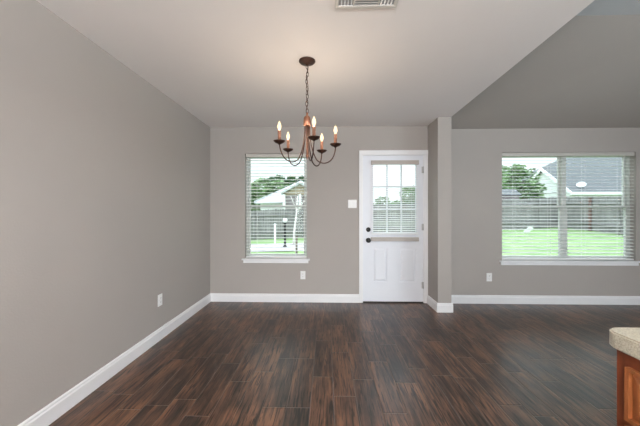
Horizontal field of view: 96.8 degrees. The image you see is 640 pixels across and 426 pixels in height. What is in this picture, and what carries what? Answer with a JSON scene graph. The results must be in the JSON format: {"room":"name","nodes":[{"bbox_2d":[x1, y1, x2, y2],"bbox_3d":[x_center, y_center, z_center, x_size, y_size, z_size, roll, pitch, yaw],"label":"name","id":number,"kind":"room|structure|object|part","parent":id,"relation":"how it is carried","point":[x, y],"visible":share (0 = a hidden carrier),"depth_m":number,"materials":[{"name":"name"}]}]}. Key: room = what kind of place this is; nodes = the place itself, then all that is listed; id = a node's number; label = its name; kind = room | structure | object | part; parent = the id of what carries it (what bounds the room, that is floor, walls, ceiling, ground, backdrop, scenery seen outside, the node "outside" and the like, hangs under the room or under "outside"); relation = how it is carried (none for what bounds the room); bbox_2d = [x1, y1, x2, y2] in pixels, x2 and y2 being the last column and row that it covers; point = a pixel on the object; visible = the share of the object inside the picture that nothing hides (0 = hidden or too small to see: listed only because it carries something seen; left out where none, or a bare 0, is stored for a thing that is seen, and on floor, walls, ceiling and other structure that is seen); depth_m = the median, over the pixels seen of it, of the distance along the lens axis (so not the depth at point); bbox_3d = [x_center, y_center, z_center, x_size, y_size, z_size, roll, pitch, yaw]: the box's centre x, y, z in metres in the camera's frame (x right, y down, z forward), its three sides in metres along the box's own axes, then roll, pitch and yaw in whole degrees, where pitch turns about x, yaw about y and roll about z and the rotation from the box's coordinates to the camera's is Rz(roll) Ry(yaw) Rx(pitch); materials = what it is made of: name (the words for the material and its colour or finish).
{"room":"empty dining room","nodes":[
{"label":"empty dining room","id":0,"kind":"room"},
{"bbox_2d":[0,0,209,425],"bbox_3d":[-1.717,0.020,-0.058,0.150,2.440,8.100,0,0,1],"label":"wall","id":1,"kind":"structure","parent":0,"point":[105,177],"depth_m":1.89,"materials":[{"name":"beige paint"}]},
{"bbox_2d":[17,293,210,425],"bbox_3d":[-1.632,1.183,0.015,0.016,0.114,7.950,0,0,1],"label":"baseboard","id":2,"kind":"structure","parent":1,"relation":"attached to","point":[47,415],"depth_m":2.06,"materials":[{"name":"white paint"}]},
{"bbox_2d":[158,294,161,306],"bbox_3d":[-1.567,0.854,2.787,0.010,0.114,0.070,0,0,1],"label":"wall outlet","id":3,"kind":"object","parent":1,"relation":"attached to","point":[159,295],"visible":1,"depth_m":2.78,"materials":[{"name":"plastic"}]},
{"bbox_2d":[36,0,593,127],"bbox_3d":[-0.114,-1.510,0.053,3.350,0.620,8.100,0,0,1],"label":"ceiling","id":4,"kind":"structure","parent":0,"point":[227,63],"depth_m":2.07,"materials":[{"name":"paint"}]},
{"bbox_2d":[273,56,340,166],"bbox_3d":[-0.089,-0.793,2.228,0.511,0.814,0.519,0,0,1],"label":"chandelier","id":5,"kind":"object","parent":4,"relation":"hanging from","point":[307,61],"visible":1,"depth_m":2.22,"materials":[{"name":"brown metal"}]},
{"bbox_3d":[-0.210,-0.537,2.173,0.226,0.302,0.009,0,0,-32],"label":"arm","id":6,"kind":"part","parent":5,"relation":"part of","materials":[{"name":"brown metal"}]},
{"bbox_3d":[-0.192,-0.537,2.323,0.217,0.302,0.010,0,0,42],"label":"arm","id":7,"kind":"part","parent":5,"relation":"part of","materials":[{"name":"brown metal"}]},
{"bbox_3d":[-0.102,-0.978,2.240,0.024,0.393,0.020,0,0,25],"label":"chain","id":8,"kind":"part","parent":5,"relation":"part of","materials":[{"name":"brown metal"}]},
{"bbox_3d":[-0.102,-0.554,2.240,0.024,0.271,0.023,0,0,1],"label":"rod","id":9,"kind":"part","parent":5,"relation":"part of","materials":[{"name":"orange metal"}]},
{"bbox_3d":[-0.070,-0.537,2.117,0.009,0.302,0.225,0,0,-15],"label":"arm","id":10,"kind":"part","parent":5,"relation":"part of","materials":[{"name":"brown metal"}]},
{"bbox_3d":[-0.038,-0.537,2.348,0.009,0.302,0.222,0,0,30],"label":"arm","id":11,"kind":"part","parent":5,"relation":"part of","materials":[{"name":"brown metal"}]},
{"bbox_3d":[0.019,-0.537,2.227,0.214,0.302,0.010,0,0,6],"label":"arm","id":12,"kind":"part","parent":5,"relation":"part of","materials":[{"name":"brown metal"}]},
{"bbox_2d":[335,0,398,8],"bbox_3d":[0.261,-1.196,1.525,0.357,0.008,0.262,0,0,1],"label":"ceiling vent","id":13,"kind":"object","parent":4,"relation":"in","point":[339,4],"visible":1,"depth_m":1.62,"materials":[{"name":"metal"}]},
{"bbox_2d":[49,302,639,425],"bbox_3d":[1.779,1.300,-0.069,7.140,0.120,8.249,0,0,1],"label":"floor","id":14,"kind":"structure","parent":0,"point":[228,363],"depth_m":2.24,"materials":[{"name":"brown wood"}]},
{"bbox_2d":[617,350,639,425],"bbox_3d":[1.067,0.802,-0.221,0.656,0.876,1.970,0,0,1],"label":"base cabinet","id":15,"kind":"object","parent":14,"relation":"on","point":[628,367],"visible":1,"depth_m":0.73,"materials":[{"name":"brown wood"}]},
{"bbox_2d":[609,327,639,359],"bbox_3d":[1.094,0.341,-0.219,0.662,0.044,2.016,0,0,1],"label":"countertop","id":16,"kind":"structure","parent":15,"relation":"on","point":[625,340],"depth_m":0.74,"materials":[{"name":"stone"}]},
{"bbox_3d":[0.791,0.469,0.450,0.012,0.138,0.580,0,0,1],"label":"drawer","id":17,"kind":"part","parent":15,"relation":"part of","materials":[{"name":"brown wood"}]},
{"bbox_3d":[0.792,0.469,0.450,0.008,0.118,0.560,0,0,1],"label":"raised panel","id":18,"kind":"part","parent":15,"relation":"part of","materials":[{"name":"brown wood"}]},
{"bbox_2d":[210,126,639,295],"bbox_3d":[1.804,0.020,3.982,6.990,2.440,0.150,0,0,1],"label":"wall","id":19,"kind":"structure","parent":0,"point":[332,267],"depth_m":3.93,"materials":[{"name":"beige paint"}]},
{"bbox_2d":[241,158,309,262],"bbox_3d":[-0.614,-0.068,4.021,0.950,1.529,0.180,0,0,1],"label":"window","id":20,"kind":"structure","parent":19,"relation":"in","point":[247,259],"depth_m":4.05,"materials":[{"name":"plastic"}]},
{"bbox_3d":[-0.615,0.645,3.986,0.950,0.024,0.110,0,0,1],"label":"sill","id":21,"kind":"part","parent":20,"relation":"part of","materials":[{"name":"white paint"}]},
{"bbox_2d":[246,154,306,257],"bbox_3d":[-0.615,-0.102,4.005,0.854,1.455,0.057,0,0,1],"label":"window blind","id":22,"kind":"object","parent":20,"relation":"attached to","point":[295,156],"visible":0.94,"depth_m":3.99,"materials":[{"name":"white plastic"}]},
{"bbox_3d":[-0.615,0.616,4.006,0.846,0.018,0.052,0,0,1],"label":"rail","id":23,"kind":"part","parent":22,"relation":"part of","materials":[{"name":"white plastic"}]},
{"bbox_3d":[-0.341,-0.084,4.000,0.002,1.397,0.054,0,0,1],"label":"ladder cord","id":24,"kind":"part","parent":22,"relation":"part of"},
{"bbox_3d":[-0.612,-0.441,4.092,0.814,0.726,0.028,0,0,1],"label":"sash","id":25,"kind":"part","parent":20,"relation":"part of","materials":[{"name":"glass"}]},
{"bbox_3d":[-0.613,0.247,4.062,0.814,0.720,0.028,0,0,1],"label":"sash","id":26,"kind":"part","parent":20,"relation":"part of","materials":[{"name":"glass"}]},
{"bbox_2d":[211,293,358,302],"bbox_3d":[-0.501,1.183,3.955,2.084,0.114,0.016,0,0,1],"label":"baseboard","id":27,"kind":"structure","parent":19,"relation":"attached to","point":[215,297],"depth_m":3.95,"materials":[{"name":"white paint"}]},
{"bbox_2d":[300,271,304,278],"bbox_3d":[-0.238,0.865,3.952,0.070,0.114,0.010,0,0,1],"label":"wall outlet","id":28,"kind":"object","parent":19,"relation":"attached to","point":[302,273],"visible":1,"depth_m":3.95,"materials":[{"name":"plastic"}]},
{"bbox_2d":[348,200,356,207],"bbox_3d":[0.449,-0.126,3.936,0.118,0.114,0.009,0,0,1],"label":"light switch","id":29,"kind":"object","parent":19,"relation":"attached to","point":[351,203],"visible":1,"depth_m":3.93,"materials":[{"name":"plastic"}]},
{"bbox_2d":[363,301,422,302],"bbox_3d":[1.011,1.233,3.996,0.828,0.014,0.160,0,0,1],"label":"trim","id":30,"kind":"structure","parent":19,"relation":"attached to","point":[363,301],"depth_m":3.92,"materials":[{"name":"metal"}]},
{"bbox_2d":[363,155,423,301],"bbox_3d":[1.014,0.215,3.918,0.837,2.018,0.106,0,0,1],"label":"door","id":31,"kind":"structure","parent":19,"relation":"in","point":[392,261],"depth_m":3.93,"materials":[{"name":"white paint"}]},
{"bbox_3d":[0.832,0.719,3.943,0.171,0.448,0.010,0,0,1],"label":"raised panel","id":32,"kind":"part","parent":31,"relation":"part of","materials":[{"name":"white paint"}]},
{"bbox_3d":[1.030,-0.207,3.925,0.647,1.025,0.012,0,0,1],"label":"glass frame","id":33,"kind":"part","parent":31,"relation":"part of","materials":[{"name":"clear glass"}]},
{"bbox_3d":[1.029,0.361,3.909,0.651,0.052,0.044,0,0,1],"label":"holding rail","id":34,"kind":"part","parent":31,"relation":"part of","materials":[{"name":"white plastic"}]},
{"bbox_3d":[1.029,0.287,3.903,0.631,0.015,0.024,0,0,1],"label":"rail","id":35,"kind":"part","parent":31,"relation":"part of","materials":[{"name":"white plastic"}]},
{"bbox_2d":[371,160,418,164],"bbox_3d":[1.029,-0.694,3.903,0.651,0.057,0.032,0,0,1],"label":"blind","id":36,"kind":"object","parent":31,"relation":"attached to","point":[373,162],"depth_m":3.89,"materials":[{"name":"white plastic"}]},
{"bbox_3d":[1.211,0.719,3.933,0.204,0.448,0.010,0,0,1],"label":"raised panel","id":37,"kind":"part","parent":31,"relation":"part of","materials":[{"name":"white paint"}]},
{"bbox_2d":[359,150,427,302],"bbox_3d":[1.014,0.188,3.991,0.943,2.105,0.170,0,0,1],"label":"trim","id":38,"kind":"structure","parent":19,"relation":"attached to","point":[362,153],"depth_m":3.91,"materials":[{"name":"white paint"}]},
{"bbox_2d":[428,117,450,302],"bbox_3d":[1.564,0.020,3.733,0.167,2.440,0.360,0,0,1],"label":"wall pier","id":39,"kind":"object","parent":19,"relation":"attached to","point":[439,130],"visible":0.86,"depth_m":3.55,"materials":[{"name":"beige paint"}]},
{"bbox_2d":[427,295,436,311],"bbox_3d":[1.472,1.183,3.726,0.016,0.114,0.342,0,0,1],"label":"baseboard","id":40,"kind":"object","parent":39,"relation":"attached to","point":[431,302],"visible":1,"depth_m":3.71,"materials":[{"name":"white paint"}]},
{"bbox_2d":[437,303,452,312],"bbox_3d":[1.559,1.183,3.545,0.199,0.114,0.016,0,0,1],"label":"baseboard","id":41,"kind":"structure","parent":39,"relation":"attached to","point":[441,307],"depth_m":3.54,"materials":[{"name":"white paint"}]},
{"bbox_2d":[487,273,491,280],"bbox_3d":[2.318,0.880,3.889,0.072,0.114,0.010,0,0,1],"label":"wall outlet","id":42,"kind":"object","parent":19,"relation":"attached to","point":[489,275],"visible":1,"depth_m":3.89,"materials":[{"name":"plastic"}]},
{"bbox_2d":[451,295,639,304],"bbox_3d":[3.474,1.183,3.858,3.645,0.114,0.016,0,0,1],"label":"baseboard","id":43,"kind":"structure","parent":19,"relation":"attached to","point":[455,299],"depth_m":3.86,"materials":[{"name":"white paint"}]},
{"bbox_2d":[499,156,639,265],"bbox_3d":[3.388,-0.059,3.923,1.868,1.541,0.180,0,0,1],"label":"window","id":44,"kind":"structure","parent":19,"relation":"in","point":[561,181],"depth_m":3.94,"materials":[{"name":"plastic"}]},
{"bbox_3d":[2.943,-0.435,4.005,0.838,0.732,0.028,0,0,1],"label":"sash","id":45,"kind":"part","parent":44,"relation":"part of","materials":[{"name":"glass"}]},
{"bbox_3d":[2.942,0.259,3.975,0.838,0.726,0.028,0,0,1],"label":"sash","id":46,"kind":"part","parent":44,"relation":"part of","materials":[{"name":"glass"}]},
{"bbox_2d":[502,152,634,259],"bbox_3d":[3.387,-0.093,3.899,1.772,1.467,0.072,0,0,1],"label":"window blind","id":47,"kind":"object","parent":44,"relation":"attached to","point":[565,154],"visible":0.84,"depth_m":3.89,"materials":[{"name":"white plastic"}]},
{"bbox_3d":[2.679,-0.074,3.925,0.002,1.409,0.054,0,0,1],"label":"ladder cord","id":48,"kind":"part","parent":47,"relation":"part of","materials":[{"name":"white fabric"}]},
{"bbox_3d":[3.157,-0.074,3.913,0.002,1.409,0.054,0,0,1],"label":"ladder cord","id":49,"kind":"part","parent":47,"relation":"part of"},
{"bbox_3d":[3.387,0.631,3.908,1.764,0.018,0.052,0,0,1],"label":"rail","id":50,"kind":"part","parent":47,"relation":"part of","materials":[{"name":"white plastic"}]},
{"bbox_3d":[3.618,-0.074,3.902,0.002,1.409,0.054,0,0,1],"label":"ladder cord","id":51,"kind":"part","parent":47,"relation":"part of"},
{"bbox_3d":[3.387,0.660,3.888,1.868,0.024,0.110,0,0,1],"label":"sill","id":52,"kind":"part","parent":44,"relation":"part of","materials":[{"name":"white paint"}]},
{"bbox_3d":[3.836,-0.435,3.983,0.838,0.732,0.028,0,0,1],"label":"sash","id":53,"kind":"part","parent":44,"relation":"part of","materials":[{"name":"glass"}]},
{"bbox_3d":[3.835,0.259,3.953,0.838,0.726,0.028,0,0,1],"label":"sash","id":54,"kind":"part","parent":44,"relation":"part of","materials":[{"name":"glass"}]},
{"bbox_2d":[428,15,639,128],"bbox_3d":[3.373,-1.485,3.218,3.815,0.670,1.600,0,0,1],"label":"ceiling","id":55,"kind":"structure","parent":0,"point":[586,74],"depth_m":3.17,"materials":[{"name":"paint"}]},
{"bbox_2d":[576,0,639,15],"bbox_3d":[3.273,-1.760,-0.831,3.815,0.120,6.500,0,0,1],"label":"ceiling","id":56,"kind":"structure","parent":0,"point":[597,7],"depth_m":2.36,"materials":[{"name":"paint"}]},
{"label":"outside","id":57,"kind":"structure","parent":0,"visible":0},
{"bbox_2d":[251,228,622,255],"bbox_3d":[3.289,1.255,31.979,85.000,0.870,55.900,0,0,1],"label":"lawn","id":58,"kind":"structure","parent":57,"point":[288,240],"depth_m":11.14,"materials":[{"name":"green plant"}]},
{"bbox_2d":[251,177,288,210],"bbox_3d":[-7.646,-1.571,37.333,7.911,6.227,3.862,0,0,1],"label":"leafy tree","id":59,"kind":"object","parent":58,"relation":"on","point":[254,196],"visible":0.27,"depth_m":36.40,"materials":[{"name":"green plant"}]},
{"bbox_2d":[274,224,275,242],"bbox_3d":[-2.148,0.983,13.557,0.106,0.961,0.106,0,0,42],"label":"marker post","id":60,"kind":"object","parent":58,"relation":"on","point":[274,224],"visible":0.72,"depth_m":13.52,"materials":[{"name":"white wood"}]},
{"bbox_2d":[254,181,303,230],"bbox_3d":[-1.740,-0.811,28.451,8.044,4.902,12.200,0,0,1],"label":"house","id":61,"kind":"structure","parent":58,"relation":"on","point":[272,197],"depth_m":22.78,"materials":[{"name":"white"}]},
{"bbox_2d":[267,174,303,184],"bbox_3d":[-5.181,-2.169,43.087,7.039,7.422,2.197,0,0,1],"label":"leafy tree","id":62,"kind":"object","parent":58,"relation":"on","point":[290,182],"visible":0.32,"depth_m":42.78,"materials":[{"name":"green plant"}]},
{"bbox_2d":[373,196,399,205],"bbox_3d":[5.607,-0.143,25.835,4.304,2.778,1.553,0,0,1],"label":"leafy tree","id":63,"kind":"object","parent":58,"relation":"on","point":[380,197],"visible":0.12,"depth_m":25.63,"materials":[{"name":"green plant"}]},
{"bbox_2d":[251,197,557,239],"bbox_3d":[1.977,0.416,16.289,23.151,2.643,0.135,0,0,1],"label":"wooden fence","id":64,"kind":"object","parent":58,"relation":"on","point":[289,213],"visible":0.19,"depth_m":16.27,"materials":[{"name":"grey wood"}]},
{"bbox_3d":[-3.809,0.747,16.409,0.090,1.720,0.090,0,0,1],"label":"post","id":65,"kind":"part","parent":64,"relation":"part of","materials":[{"name":"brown wood"}]},
{"bbox_3d":[3.134,0.450,16.238,0.090,1.720,0.090,0,0,1],"label":"post","id":66,"kind":"part","parent":64,"relation":"part of","materials":[{"name":"grey wood"}]},
{"bbox_3d":[1.978,-0.115,16.311,23.151,0.923,0.057,0,0,1],"label":"rail","id":67,"kind":"part","parent":64,"relation":"part of","materials":[{"name":"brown wood"}]},
{"bbox_3d":[1.978,0.905,16.311,23.151,0.923,0.057,0,0,1],"label":"rail","id":68,"kind":"part","parent":64,"relation":"part of","materials":[{"name":"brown wood"}]},
{"bbox_3d":[12.391,0.055,16.009,0.090,1.720,0.090,0,0,1],"label":"post","id":69,"kind":"part","parent":64,"relation":"part of","materials":[{"name":"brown wood"}]},
{"bbox_2d":[399,185,414,203],"bbox_3d":[7.995,-0.548,23.822,2.840,3.586,1.746,0,0,1],"label":"leafy tree","id":70,"kind":"object","parent":58,"relation":"on","point":[411,197],"visible":0.23,"depth_m":23.51,"materials":[{"name":"green plant"}]},
{"bbox_2d":[502,165,519,188],"bbox_3d":[13.607,-1.363,21.680,3.301,4.613,1.958,0,0,1],"label":"leafy tree","id":71,"kind":"object","parent":58,"relation":"on","point":[505,167],"visible":0.02,"depth_m":21.34,"materials":[{"name":"green plant"}]},
{"bbox_2d":[502,189,521,199],"bbox_3d":[10.756,-0.210,17.365,2.250,2.500,1.350,0,0,1],"label":"garden shed","id":72,"kind":"object","parent":58,"relation":"on","point":[503,190],"visible":0.12,"depth_m":16.79,"materials":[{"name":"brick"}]},
{"bbox_2d":[502,164,547,198],"bbox_3d":[13.548,-1.170,19.228,3.402,4.228,1.878,0,0,1],"label":"leafy tree","id":73,"kind":"object","parent":58,"relation":"on","point":[517,168],"visible":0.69,"depth_m":18.82,"materials":[{"name":"green plant"}]},
{"bbox_2d":[516,157,621,197],"bbox_3d":[25.518,-2.360,26.789,16.300,7.000,15.180,0,0,1],"label":"house","id":74,"kind":"structure","parent":58,"relation":"on","point":[591,171],"depth_m":21.37,"materials":[{"name":"grey"}]},
{"bbox_2d":[576,182,585,185],"bbox_3d":[18.195,-1.969,19.890,0.656,0.446,0.556,0,0,-27],"label":"satellite dish","id":75,"kind":"object","parent":74,"relation":"attached to","point":[578,183],"visible":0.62,"depth_m":19.96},
{"bbox_2d":[566,197,622,234],"bbox_3d":[13.578,0.173,11.834,0.135,2.144,8.373,0,0,1],"label":"wooden fence","id":76,"kind":"object","parent":58,"relation":"on","point":[568,202],"visible":0.58,"depth_m":14.05,"materials":[{"name":"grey wood"}]},
{"bbox_3d":[13.617,0.092,14.319,0.090,1.720,0.090,0,0,1],"label":"post","id":77,"kind":"part","parent":76,"relation":"part of","materials":[{"name":"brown wood"}]},
{"bbox_3d":[13.601,-0.351,11.844,0.057,0.450,8.353,0,0,1],"label":"rail","id":78,"kind":"part","parent":76,"relation":"part of","materials":[{"name":"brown wood"}]},
{"bbox_3d":[13.601,0.669,11.844,0.057,0.450,8.353,0,0,1],"label":"rail","id":79,"kind":"part","parent":76,"relation":"part of","materials":[{"name":"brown wood"}]},
{"bbox_3d":[13.582,0.159,12.919,0.090,1.720,0.090,0,0,1],"label":"post","id":80,"kind":"part","parent":76,"relation":"part of","materials":[{"name":"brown wood"}]},
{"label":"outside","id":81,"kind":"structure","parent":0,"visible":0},
{"bbox_2d":[251,243,303,251],"bbox_3d":[-2.656,1.458,11.969,7.100,0.231,3.000,0,0,1],"label":"paving","id":82,"kind":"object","parent":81,"point":[252,245],"visible":0.2,"depth_m":11.84,"materials":[{"name":"concrete"}]},
{"bbox_2d":[283,219,286,246],"bbox_3d":[-1.459,0.823,11.839,0.200,1.220,0.200,0,0,1],"label":"garden lamp","id":83,"kind":"object","parent":82,"relation":"on","point":[284,223],"visible":0.66,"depth_m":11.80,"materials":[{"name":"black metal"}]},
{"bbox_2d":[291,196,303,243],"bbox_3d":[-0.976,0.341,12.628,0.667,2.179,0.100,0,0,1],"label":"young tree","id":84,"kind":"object","parent":82,"relation":"on","point":[297,196],"visible":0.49,"depth_m":12.60,"materials":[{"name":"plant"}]}
]}

